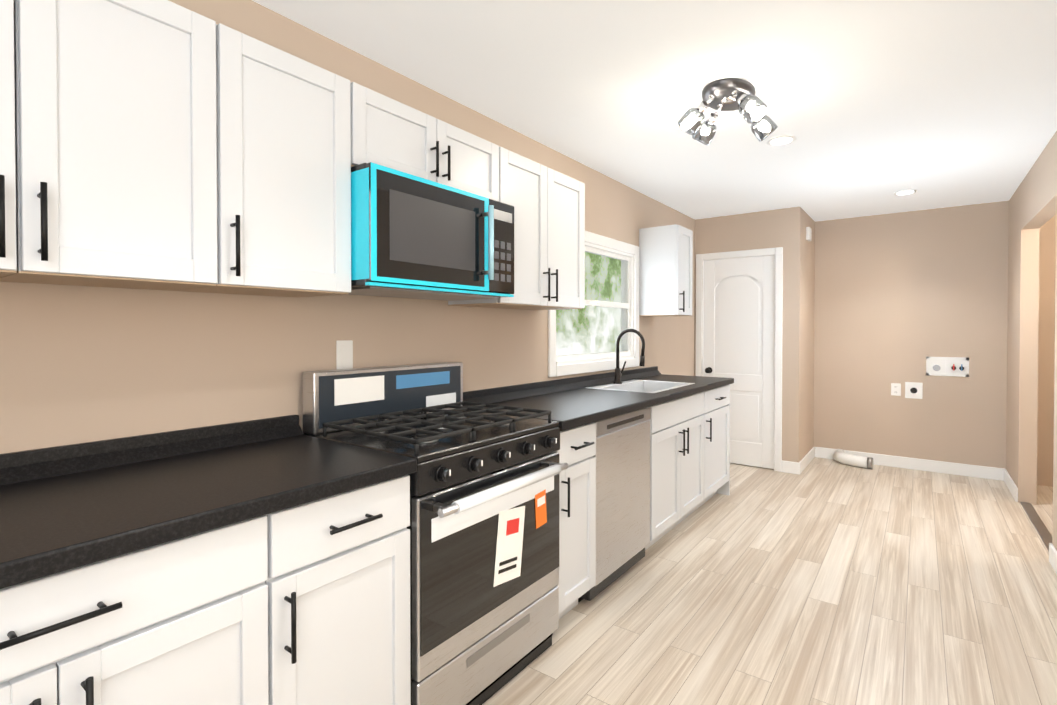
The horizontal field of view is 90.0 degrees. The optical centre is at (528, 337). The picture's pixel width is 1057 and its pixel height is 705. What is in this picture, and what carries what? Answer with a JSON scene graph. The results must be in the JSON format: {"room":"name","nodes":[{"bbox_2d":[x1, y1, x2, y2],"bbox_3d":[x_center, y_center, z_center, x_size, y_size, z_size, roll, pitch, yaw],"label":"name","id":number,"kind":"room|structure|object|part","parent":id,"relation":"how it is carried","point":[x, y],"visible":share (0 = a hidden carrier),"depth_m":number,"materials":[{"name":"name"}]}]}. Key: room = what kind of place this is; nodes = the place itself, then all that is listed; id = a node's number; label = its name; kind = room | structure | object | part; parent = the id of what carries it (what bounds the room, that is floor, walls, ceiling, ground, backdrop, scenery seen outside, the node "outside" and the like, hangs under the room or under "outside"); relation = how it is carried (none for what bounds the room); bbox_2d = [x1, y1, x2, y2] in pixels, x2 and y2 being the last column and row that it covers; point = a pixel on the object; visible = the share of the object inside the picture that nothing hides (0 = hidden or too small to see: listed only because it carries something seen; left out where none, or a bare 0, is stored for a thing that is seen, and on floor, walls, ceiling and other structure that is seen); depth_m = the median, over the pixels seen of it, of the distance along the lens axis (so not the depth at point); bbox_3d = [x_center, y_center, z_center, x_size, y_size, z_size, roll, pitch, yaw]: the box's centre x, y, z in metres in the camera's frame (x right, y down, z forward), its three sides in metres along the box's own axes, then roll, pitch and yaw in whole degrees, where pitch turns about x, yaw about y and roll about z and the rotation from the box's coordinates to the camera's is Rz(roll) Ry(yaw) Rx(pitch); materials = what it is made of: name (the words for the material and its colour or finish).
{"room":"kitchen","nodes":[
{"label":"kitchen","id":0,"kind":"room"},
{"bbox_2d":[0,0,694,453],"bbox_3d":[-0.190,0.054,2.838,0.122,2.385,6.100,1,1,37],"label":"wall","id":1,"kind":"structure","parent":0,"point":[82,364],"depth_m":1.83,"materials":[{"name":"paint"}]},
{"bbox_2d":[0,0,71,283],"bbox_3d":[-1.301,-0.478,0.990,0.320,0.686,0.570,1,1,37],"label":"upper cabinet","id":2,"kind":"object","parent":1,"relation":"attached to","point":[33,33],"depth_m":1.09,"materials":[{"name":"white wood"}]},
{"bbox_2d":[55,0,251,292],"bbox_3d":[-1.053,-0.482,1.325,0.320,0.686,0.506,1,1,37],"label":"upper cabinet","id":3,"kind":"object","parent":1,"relation":"attached to","point":[167,145],"depth_m":1.28,"materials":[{"name":"white wood"}]},
{"bbox_2d":[220,37,359,297],"bbox_3d":[-0.837,-0.486,1.616,0.320,0.686,0.465,1,1,37],"label":"upper cabinet","id":4,"kind":"object","parent":1,"relation":"attached to","point":[306,115],"depth_m":1.58,"materials":[{"name":"white wood"}]},
{"bbox_2d":[336,340,352,368],"bbox_3d":[-0.715,0.071,2.057,0.008,0.116,0.072,1,1,37],"label":"outlet","id":5,"kind":"object","parent":1,"relation":"attached to","point":[344,354],"visible":0.85,"depth_m":2.05,"materials":[{"name":"white plastic"}]},
{"bbox_2d":[360,85,503,202],"bbox_3d":[-0.476,-0.701,2.101,0.320,0.267,0.744,1,1,37],"label":"upper cabinet","id":6,"kind":"object","parent":1,"relation":"attached to","point":[396,135],"depth_m":1.97,"materials":[{"name":"white wood"}]},
{"bbox_2d":[349,162,513,300],"bbox_3d":[-0.421,-0.361,2.064,0.455,0.396,0.739,1,1,37],"label":"over-the-range microwave","id":7,"kind":"object","parent":6,"relation":"attached to","point":[414,237],"visible":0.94,"depth_m":1.86,"materials":[{"name":"cyan plastic protective film"},{"name":"glass"},{"name":"black plastic"}]},
{"bbox_2d":[448,148,584,309],"bbox_3d":[-0.035,-0.499,2.699,0.320,0.686,0.730,1,1,37],"label":"upper cabinet","id":8,"kind":"object","parent":1,"relation":"attached to","point":[549,204],"depth_m":2.58,"materials":[{"name":"white wood"}]},
{"bbox_3d":[0.459,-0.236,3.711,0.122,0.945,1.260,0,1,37],"label":"frame","id":9,"kind":"part","parent":1,"relation":"part of","materials":[{"name":"white wood"}]},
{"bbox_2d":[639,224,692,315],"bbox_3d":[1.101,-0.517,4.232,0.320,0.686,0.320,1,1,37],"label":"upper cabinet","id":10,"kind":"object","parent":1,"relation":"attached to","point":[665,252],"depth_m":4.11,"materials":[{"name":"white wood"}]},
{"bbox_2d":[252,0,1056,221],"bbox_3d":[1.562,-1.180,2.098,3.800,0.100,7.020,1,1,37],"label":"ceiling","id":11,"kind":"structure","parent":0,"point":[873,106],"depth_m":2.35,"materials":[{"name":"white paint"}]},
{"bbox_2d":[678,78,777,145],"bbox_3d":[0.936,-1.031,2.461,0.380,0.204,0.397,1,1,37],"label":"ceiling light fixture","id":12,"kind":"object","parent":11,"relation":"attached to","point":[739,95],"visible":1,"depth_m":2.39,"materials":[{"name":"silver metal"}]},
{"bbox_2d":[767,135,795,145],"bbox_3d":[1.462,-1.136,3.056,0.155,0.009,0.155,0,1,28],"label":"recessed light","id":13,"kind":"object","parent":11,"relation":"in","point":[782,140],"depth_m":3.04,"materials":[{"name":"white plastic"}]},
{"bbox_2d":[894,189,916,194],"bbox_3d":[2.993,-1.149,4.199,0.155,0.009,0.155,0,1,16],"label":"recessed light","id":14,"kind":"object","parent":11,"relation":"in","point":[903,192],"depth_m":4.19,"materials":[{"name":"white plastic"}]},
{"bbox_2d":[695,206,814,471],"bbox_3d":[2.251,0.024,5.362,1.040,2.385,0.979,1,1,37],"label":"wall","id":15,"kind":"structure","parent":0,"point":[754,299],"depth_m":4.95,"materials":[{"name":"paint"}]},
{"bbox_3d":[1.983,0.231,5.022,0.661,1.963,0.112,0,1,37],"label":"panel","id":16,"kind":"part","parent":15,"relation":"part of","materials":[{"name":"white wood"}]},
{"bbox_3d":[1.996,0.202,5.041,0.789,2.037,0.075,0,1,37],"label":"trim","id":17,"kind":"part","parent":15,"relation":"part of","materials":[{"name":"white wood"}]},
{"bbox_2d":[797,447,815,474],"bbox_3d":[2.647,1.168,5.022,0.017,0.105,0.794,1,1,37],"label":"baseboard","id":18,"kind":"structure","parent":15,"relation":"attached to","point":[811,454],"depth_m":4.97,"materials":[{"name":"white wood"}]},
{"bbox_2d":[806,227,811,240],"bbox_3d":[2.639,-0.969,4.974,0.030,0.120,0.120,1,1,37],"label":"door chime","id":19,"kind":"object","parent":15,"relation":"attached to","point":[808,233],"visible":1,"depth_m":4.93,"materials":[{"name":"white plastic"}]},
{"bbox_2d":[483,457,1056,704],"bbox_3d":[1.562,1.305,2.128,3.800,0.100,7.020,1,1,37],"label":"floor","id":20,"kind":"structure","parent":0,"point":[820,581],"depth_m":2.46,"materials":[{"name":"beige wood"}]},
{"bbox_2d":[0,504,303,704],"bbox_3d":[-1.053,0.831,1.092,0.614,0.872,0.858,1,1,37],"label":"base cabinet","id":21,"kind":"object","parent":20,"relation":"on","point":[215,616],"depth_m":1.05,"materials":[{"name":"white wood"}]},
{"bbox_2d":[0,415,416,588],"bbox_3d":[-1.111,0.341,0.984,0.642,0.108,1.799,1,1,37],"label":"countertop","id":22,"kind":"structure","parent":21,"relation":"on","point":[66,507],"depth_m":1.26,"materials":[{"name":"laminate"}]},
{"bbox_2d":[304,475,410,704],"bbox_3d":[-0.729,0.826,1.529,0.614,0.872,0.476,1,1,37],"label":"base cabinet","id":23,"kind":"object","parent":20,"relation":"on","point":[306,603],"depth_m":1.40,"materials":[{"name":"white wood"}]},
{"bbox_2d":[302,362,568,704],"bbox_3d":[-0.312,0.689,1.993,0.681,1.135,0.752,1,1,37],"label":"gas range","id":24,"kind":"object","parent":20,"relation":"on","point":[483,527],"visible":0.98,"depth_m":1.82,"materials":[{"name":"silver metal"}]},
{"bbox_2d":[555,423,595,618],"bbox_3d":[-0.018,0.815,2.455,0.653,0.872,0.323,1,1,37],"label":"base cabinet","id":25,"kind":"object","parent":20,"relation":"on","point":[577,526],"visible":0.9,"depth_m":2.29,"materials":[{"name":"white wood"}]},
{"bbox_2d":[578,407,650,601],"bbox_3d":[0.257,0.813,2.839,0.590,0.868,0.610,1,1,37],"label":"dishwasher","id":26,"kind":"object","parent":20,"relation":"on","point":[622,455],"visible":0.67,"depth_m":2.63,"materials":[{"name":"silver metal"}]},
{"bbox_2d":[650,384,729,519],"bbox_3d":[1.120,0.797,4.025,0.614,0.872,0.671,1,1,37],"label":"base cabinet","id":27,"kind":"object","parent":20,"relation":"on","point":[689,454],"depth_m":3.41,"materials":[{"name":"white wood"}]},
{"bbox_2d":[463,329,733,430],"bbox_3d":[0.609,0.233,3.303,0.642,0.573,2.445,1,1,37],"label":"countertop","id":28,"kind":"structure","parent":27,"relation":"on","point":[572,402],"depth_m":3.01,"materials":[{"name":"stone"}]},
{"bbox_2d":[586,379,694,392],"bbox_3d":[0.757,0.418,3.510,0.464,0.197,0.704,0,1,37],"label":"sink basin","id":29,"kind":"object","parent":28,"relation":"in","point":[639,386],"depth_m":3.69,"materials":[{"name":"white ceramic"}]},
{"bbox_2d":[832,449,873,468],"bbox_3d":[3.095,1.165,5.052,0.344,0.116,0.260,1,1,37],"label":"vent pipe","id":30,"kind":"object","parent":20,"relation":"on","point":[841,456],"visible":1,"depth_m":4.96,"materials":[{"name":"white plastic"}]},
{"bbox_2d":[814,201,1055,486],"bbox_3d":[4.039,0.034,4.584,2.760,2.385,0.100,1,1,37],"label":"wall","id":31,"kind":"structure","parent":0,"point":[899,297],"depth_m":4.84,"materials":[{"name":"paint"}]},
{"bbox_2d":[891,383,900,395],"bbox_3d":[3.448,0.492,4.959,0.075,0.115,0.008,1,1,37],"label":"electrical outlet","id":32,"kind":"object","parent":31,"relation":"attached to","point":[895,387],"depth_m":4.96,"materials":[{"name":"white plastic"}]},
{"bbox_2d":[816,447,1002,480],"bbox_3d":[3.481,1.169,4.937,1.459,0.105,0.017,1,1,37],"label":"baseboard","id":33,"kind":"structure","parent":31,"relation":"attached to","point":[986,472],"depth_m":4.82,"materials":[{"name":"white wood"}]},
{"bbox_2d":[905,382,922,398],"bbox_3d":[3.556,0.493,4.878,0.130,0.150,0.010,1,1,37],"label":"electrical outlet","id":34,"kind":"object","parent":31,"relation":"attached to","point":[913,390],"depth_m":4.88,"materials":[{"name":"white plastic"}]},
{"bbox_2d":[926,357,968,376],"bbox_3d":[3.740,0.264,4.721,0.300,0.170,0.038,1,1,37],"label":"washer outlet box","id":35,"kind":"object","parent":31,"relation":"attached to","point":[948,366],"visible":1,"depth_m":4.73,"materials":[{"name":"white plastic"}]},
{"bbox_2d":[1006,131,1056,549],"bbox_3d":[2.054,0.068,1.686,0.100,2.385,6.920,1,1,37],"label":"wall","id":36,"kind":"structure","parent":0,"point":[1033,205],"depth_m":3.91,"materials":[{"name":"paint"}]},
{"bbox_2d":[1003,468,1017,501],"bbox_3d":[3.847,1.178,4.216,0.013,0.105,0.660,1,1,37],"label":"baseboard","id":37,"kind":"structure","parent":36,"relation":"attached to","point":[1012,487],"depth_m":4.18,"materials":[{"name":"white wood"}]},
{"bbox_2d":[1020,502,1052,550],"bbox_3d":[3.311,1.235,3.413,0.060,0.008,1.266,1,1,37],"label":"threshold","id":38,"kind":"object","parent":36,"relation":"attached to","point":[1045,535],"depth_m":3.47,"materials":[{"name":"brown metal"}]},
{"bbox_2d":[1049,543,1056,574],"bbox_3d":[1.451,1.216,0.982,0.013,0.105,4.850,1,1,37],"label":"baseboard","id":39,"kind":"structure","parent":36,"relation":"attached to","point":[1052,551],"depth_m":2.85,"materials":[{"name":"white wood"}]},
{"label":"outside","id":40,"kind":"structure","parent":0,"visible":0},
{"bbox_2d":[556,252,620,355],"bbox_3d":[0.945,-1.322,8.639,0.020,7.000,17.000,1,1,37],"label":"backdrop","id":41,"kind":"structure","parent":40,"point":[606,279],"depth_m":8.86,"materials":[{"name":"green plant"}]}
]}

